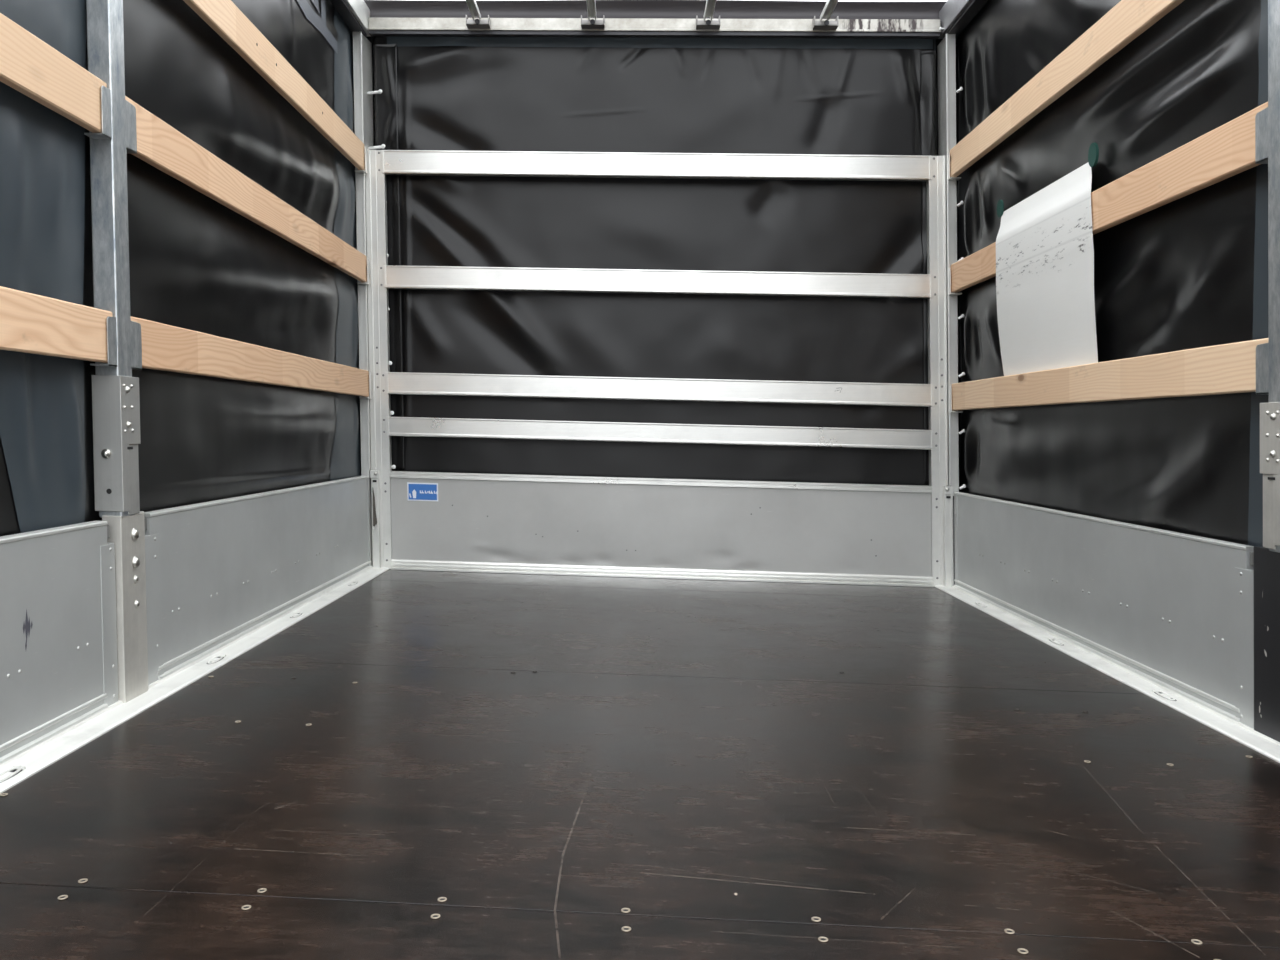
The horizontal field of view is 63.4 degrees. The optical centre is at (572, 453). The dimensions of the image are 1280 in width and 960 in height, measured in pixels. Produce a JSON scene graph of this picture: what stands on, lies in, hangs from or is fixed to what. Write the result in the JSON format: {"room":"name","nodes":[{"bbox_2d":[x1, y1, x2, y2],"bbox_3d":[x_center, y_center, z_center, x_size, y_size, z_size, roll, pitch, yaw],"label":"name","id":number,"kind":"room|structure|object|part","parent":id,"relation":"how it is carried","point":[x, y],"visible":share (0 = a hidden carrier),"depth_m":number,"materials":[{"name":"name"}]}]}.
{"room":"cargo space","nodes":[
{"label":"cargo space","id":0,"kind":"room"},
{"bbox_2d":[0,0,369,536],"bbox_3d":[-1.095,-0.877,2.651,0.076,2.303,4.391,-1,1,4],"label":"tarpaulin","id":1,"kind":"structure","parent":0,"point":[196,263],"depth_m":2.91,"materials":[{"name":"black plastic"}]},
{"bbox_2d":[125,96,366,281],"bbox_3d":[-1.002,-0.806,3.543,0.027,0.122,2.236,-1,1,3],"label":"wooden board","id":2,"kind":"object","parent":1,"relation":"attached to","point":[160,145],"visible":0.96,"depth_m":3.09,"materials":[{"name":"beige wood"}]},
{"bbox_2d":[130,316,368,396],"bbox_3d":[-0.994,-0.290,3.554,0.027,0.119,2.236,-1,1,3],"label":"wooden board","id":3,"kind":"object","parent":1,"relation":"attached to","point":[165,347],"visible":0.97,"depth_m":3.11,"materials":[{"name":"beige wood"}]},
{"bbox_2d":[183,0,364,169],"bbox_3d":[-1.009,-1.307,3.533,0.028,0.124,2.236,-1,1,3],"label":"wooden board","id":4,"kind":"object","parent":1,"relation":"attached to","point":[224,17],"visible":1,"depth_m":3.50,"materials":[{"name":"brown wood"}]},
{"bbox_2d":[0,569,1279,959],"bbox_3d":[0.273,0.638,2.568,2.570,0.164,4.310,-1,1,3],"label":"floor","id":5,"kind":"structure","parent":0,"point":[420,765],"depth_m":1.85,"materials":[{"name":"brown wood"}]},
{"bbox_2d":[0,566,389,793],"bbox_3d":[-0.990,0.579,2.616,0.078,0.035,4.270,-1,1,3],"label":"trim","id":6,"kind":"structure","parent":5,"relation":"on","point":[23,766],"depth_m":2.44,"materials":[{"name":"metal"}]},
{"bbox_2d":[0,521,117,764],"bbox_3d":[-1.104,0.382,1.448,0.034,0.423,1.834,-1,1,3],"label":"panel","id":7,"kind":"object","parent":6,"relation":"on","point":[59,666],"visible":1,"depth_m":2.11,"materials":[{"name":"metal"}]},
{"bbox_2d":[84,0,148,702],"bbox_3d":[-1.063,-0.643,2.415,0.076,2.436,0.205,-1,1,3],"label":"post","id":8,"kind":"object","parent":6,"relation":"on","point":[115,393],"visible":0.98,"depth_m":2.36,"materials":[{"name":"metal"}]},
{"bbox_2d":[0,13,106,132],"bbox_3d":[-1.117,-0.761,1.451,0.027,0.122,1.788,-1,1,3],"label":"wooden board","id":9,"kind":"object","parent":8,"relation":"attached to","point":[30,66],"visible":0.99,"depth_m":2.11,"materials":[{"name":"brown wood"}]},
{"bbox_2d":[0,286,111,362],"bbox_3d":[-1.109,-0.245,1.462,0.027,0.119,1.788,-1,1,3],"label":"wooden board","id":10,"kind":"object","parent":8,"relation":"attached to","point":[31,323],"visible":1,"depth_m":2.10,"materials":[{"name":"beige wood"}]},
{"bbox_3d":[-1.073,-0.855,2.381,0.056,2.010,0.067,-1,1,3],"label":"post","id":11,"kind":"part","parent":8,"relation":"part of","materials":[{"name":"metal"}]},
{"bbox_3d":[-1.047,0.358,2.437,0.046,0.434,0.140,-1,1,3],"label":"post","id":12,"kind":"part","parent":8,"relation":"part of","materials":[{"name":"metal"}]},
{"bbox_2d":[144,475,371,684],"bbox_3d":[-0.986,0.336,3.595,0.034,0.423,2.174,-1,1,3],"label":"panel","id":13,"kind":"object","parent":6,"relation":"on","point":[218,571],"visible":0.98,"depth_m":3.13,"materials":[{"name":"metal"}]},
{"bbox_2d":[353,31,391,568],"bbox_3d":[-0.905,-0.683,4.720,0.124,2.430,0.185,-1,1,3],"label":"post","id":14,"kind":"object","parent":5,"relation":"on","point":[371,189],"visible":0.98,"depth_m":4.69,"materials":[{"name":"metal"}]},
{"bbox_2d":[367,89,381,94],"bbox_3d":[-0.907,-1.650,4.724,0.082,0.020,0.018,-1,1,5],"label":"toggle","id":15,"kind":"object","parent":14,"relation":"attached to","point":[379,91],"visible":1,"depth_m":4.72,"materials":[{"name":"white plastic"}]},
{"bbox_2d":[369,144,384,149],"bbox_3d":[-0.894,-1.401,4.729,0.082,0.020,0.018,-1,1,5],"label":"toggle","id":16,"kind":"object","parent":14,"relation":"attached to","point":[382,146],"visible":0.97,"depth_m":4.72,"materials":[{"name":"white plastic"}]},
{"bbox_2d":[381,150,931,180],"bbox_3d":[0.360,-1.290,4.632,2.452,0.204,0.036,-1,1,3],"label":"rail","id":17,"kind":"object","parent":14,"relation":"attached to","point":[393,162],"visible":1,"depth_m":4.62,"materials":[{"name":"metal"}]},
{"bbox_2d":[383,265,932,297],"bbox_3d":[0.368,-0.770,4.643,2.452,0.201,0.036,-1,1,3],"label":"rail","id":18,"kind":"object","parent":14,"relation":"attached to","point":[877,285],"visible":1,"depth_m":4.63,"materials":[{"name":"metal"}]},
{"bbox_2d":[385,372,933,406],"bbox_3d":[0.375,-0.288,4.652,2.452,0.198,0.036,-1,1,3],"label":"rail","id":19,"kind":"object","parent":14,"relation":"attached to","point":[539,386],"visible":1,"depth_m":4.64,"materials":[{"name":"metal"}]},
{"bbox_2d":[386,417,933,449],"bbox_3d":[0.378,-0.091,4.657,2.452,0.186,0.036,-1,1,3],"label":"rail","id":20,"kind":"object","parent":14,"relation":"attached to","point":[395,426],"visible":1,"depth_m":4.64,"materials":[{"name":"metal"}]},
{"bbox_2d":[390,471,933,586],"bbox_3d":[0.384,0.337,4.658,2.428,0.546,0.052,-1,1,3],"label":"panel","id":21,"kind":"object","parent":5,"relation":"on","point":[666,528],"visible":1,"depth_m":4.65,"materials":[{"name":"metal"}]},
{"bbox_2d":[407,482,437,500],"bbox_3d":[-0.681,0.177,4.710,0.144,0.089,0.004,-1,1,3],"label":"sticker","id":22,"kind":"object","parent":21,"relation":"attached to","point":[415,491],"visible":1,"depth_m":4.71,"materials":[{"name":"blue"}]},
{"bbox_3d":[0.388,0.539,4.662,2.428,0.143,0.052,-1,1,3],"label":"moulding","id":23,"kind":"part","parent":21,"relation":"part of","materials":[{"name":"metal"}]},
{"bbox_2d":[926,34,962,586],"bbox_3d":[1.641,-0.615,4.582,0.116,2.427,0.185,-1,1,3],"label":"post","id":24,"kind":"object","parent":5,"relation":"on","point":[942,308],"visible":0.98,"depth_m":4.56,"materials":[{"name":"metal"}]},
{"bbox_2d":[935,586,1279,762],"bbox_3d":[1.533,0.645,2.479,0.078,0.035,4.270,-1,1,3],"label":"trim","id":25,"kind":"structure","parent":5,"relation":"on","point":[1239,732],"depth_m":2.80,"materials":[{"name":"metal"}]},
{"bbox_2d":[954,492,1253,728],"bbox_3d":[1.630,0.405,3.451,0.034,0.422,2.177,-1,1,3],"label":"panel","id":26,"kind":"object","parent":25,"relation":"on","point":[1174,610],"visible":0.99,"depth_m":2.97,"materials":[{"name":"metal"}]},
{"bbox_2d":[1250,0,1279,741],"bbox_3d":[1.549,-0.574,2.267,0.076,2.436,0.208,-1,1,3],"label":"post","id":27,"kind":"object","parent":25,"relation":"on","point":[1265,560],"visible":1,"depth_m":2.27,"materials":[{"name":"metal"}]},
{"bbox_3d":[1.569,0.429,2.289,0.036,0.429,0.148,-1,1,3],"label":"post","id":28,"kind":"part","parent":27,"relation":"part of","materials":[{"name":"metal"}]},
{"bbox_3d":[1.548,-0.786,2.233,0.056,2.010,0.057,-1,1,3],"label":"post","id":29,"kind":"part","parent":27,"relation":"part of","materials":[{"name":"metal"}]},
{"bbox_2d":[370,36,939,485],"bbox_3d":[0.373,-0.719,4.719,2.600,2.705,0.066,-1,1,3],"label":"tarpaulin","id":30,"kind":"structure","parent":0,"point":[540,94],"depth_m":4.71,"materials":[{"name":"black plastic"}]},
{"bbox_2d":[364,0,947,21],"bbox_3d":[0.235,-1.944,2.549,2.740,0.222,4.420,-1,1,3],"label":"ceiling","id":31,"kind":"structure","parent":0,"point":[665,9],"depth_m":4.63,"materials":[{"name":"white plastic"}]},
{"bbox_2d":[330,0,369,36],"bbox_3d":[-1.074,-1.920,2.586,0.067,0.143,4.310,-1,1,3],"label":"roof rail","id":32,"kind":"object","parent":31,"relation":"attached to","point":[355,13],"visible":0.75,"depth_m":4.52,"materials":[{"name":"metal"}]},
{"bbox_3d":[-1.070,-1.927,2.586,0.059,0.129,4.310,-1,1,3],"label":"rail","id":33,"kind":"part","parent":32,"relation":"part of","materials":[{"name":"metal"}]},
{"bbox_2d":[368,15,940,38],"bbox_3d":[0.347,-1.900,4.589,2.540,0.176,0.107,-1,1,3],"label":"header beam","id":34,"kind":"structure","parent":31,"relation":"attached to","point":[603,27],"depth_m":4.60,"materials":[{"name":"metal"}]},
{"bbox_2d":[466,0,480,19],"bbox_3d":[-0.537,-1.895,2.555,0.036,0.027,4.105,-1,1,3],"label":"bar","id":35,"kind":"object","parent":34,"relation":"attached to","point":[472,5],"visible":1,"depth_m":4.50,"materials":[{"name":"metal"}]},
{"bbox_2d":[586,0,595,19],"bbox_3d":[-0.023,-1.881,2.527,0.036,0.027,4.105,-1,1,3],"label":"bar","id":36,"kind":"object","parent":34,"relation":"attached to","point":[591,6],"visible":1,"depth_m":4.47,"materials":[{"name":"metal"}]},
{"bbox_2d":[704,0,715,19],"bbox_3d":[0.484,-1.868,2.499,0.036,0.027,4.105,-1,1,3],"label":"bar","id":37,"kind":"object","parent":34,"relation":"attached to","point":[710,4],"visible":1,"depth_m":4.44,"materials":[{"name":"metal"}]},
{"bbox_2d":[820,0,837,20],"bbox_3d":[0.989,-1.855,2.472,0.036,0.027,4.105,-1,1,3],"label":"bar","id":38,"kind":"object","parent":34,"relation":"attached to","point":[828,9],"visible":1,"depth_m":4.41,"materials":[{"name":"metal"}]},
{"bbox_2d":[938,0,987,38],"bbox_3d":[1.542,-1.851,2.444,0.067,0.143,4.310,-1,1,3],"label":"roof rail","id":39,"kind":"object","parent":31,"relation":"attached to","point":[955,16],"visible":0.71,"depth_m":4.38,"materials":[{"name":"grey metal"}]},
{"bbox_3d":[1.538,-1.858,2.444,0.059,0.128,4.310,-1,1,3],"label":"rail","id":40,"kind":"part","parent":39,"relation":"part of","materials":[{"name":"grey metal"}]},
{"bbox_2d":[940,0,1268,546],"bbox_3d":[1.609,-0.808,2.504,0.082,2.303,4.391,-1,1,2],"label":"tarpaulin","id":41,"kind":"structure","parent":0,"point":[1190,271],"depth_m":3.00,"materials":[{"name":"black plastic"}]},
{"bbox_2d":[950,0,1183,176],"bbox_3d":[1.600,-1.238,3.384,0.027,0.124,2.250,-1,1,3],"label":"wooden board","id":42,"kind":"object","parent":41,"relation":"attached to","point":[1128,19],"visible":1,"depth_m":3.34,"materials":[{"name":"brown wood"}]},
{"bbox_2d":[951,102,1267,292],"bbox_3d":[1.607,-0.739,3.394,0.027,0.124,2.250,-1,1,3],"label":"wooden board","id":43,"kind":"object","parent":41,"relation":"attached to","point":[1226,151],"visible":0.79,"depth_m":2.71,"materials":[{"name":"beige wood"}]},
{"bbox_2d":[996,143,1098,375],"bbox_3d":[1.626,-0.621,3.590,0.051,0.709,0.919,-1,1,3],"label":"sheet","id":44,"kind":"object","parent":43,"relation":"hanging from","point":[1045,249],"visible":0.95,"depth_m":3.49,"materials":[{"name":"plastic"}]},
{"bbox_2d":[952,338,1267,409],"bbox_3d":[1.615,-0.221,3.405,0.027,0.119,2.250,-1,1,3],"label":"wooden board","id":45,"kind":"object","parent":41,"relation":"attached to","point":[1230,368],"visible":1,"depth_m":2.93,"materials":[{"name":"brown wood"}]}
]}

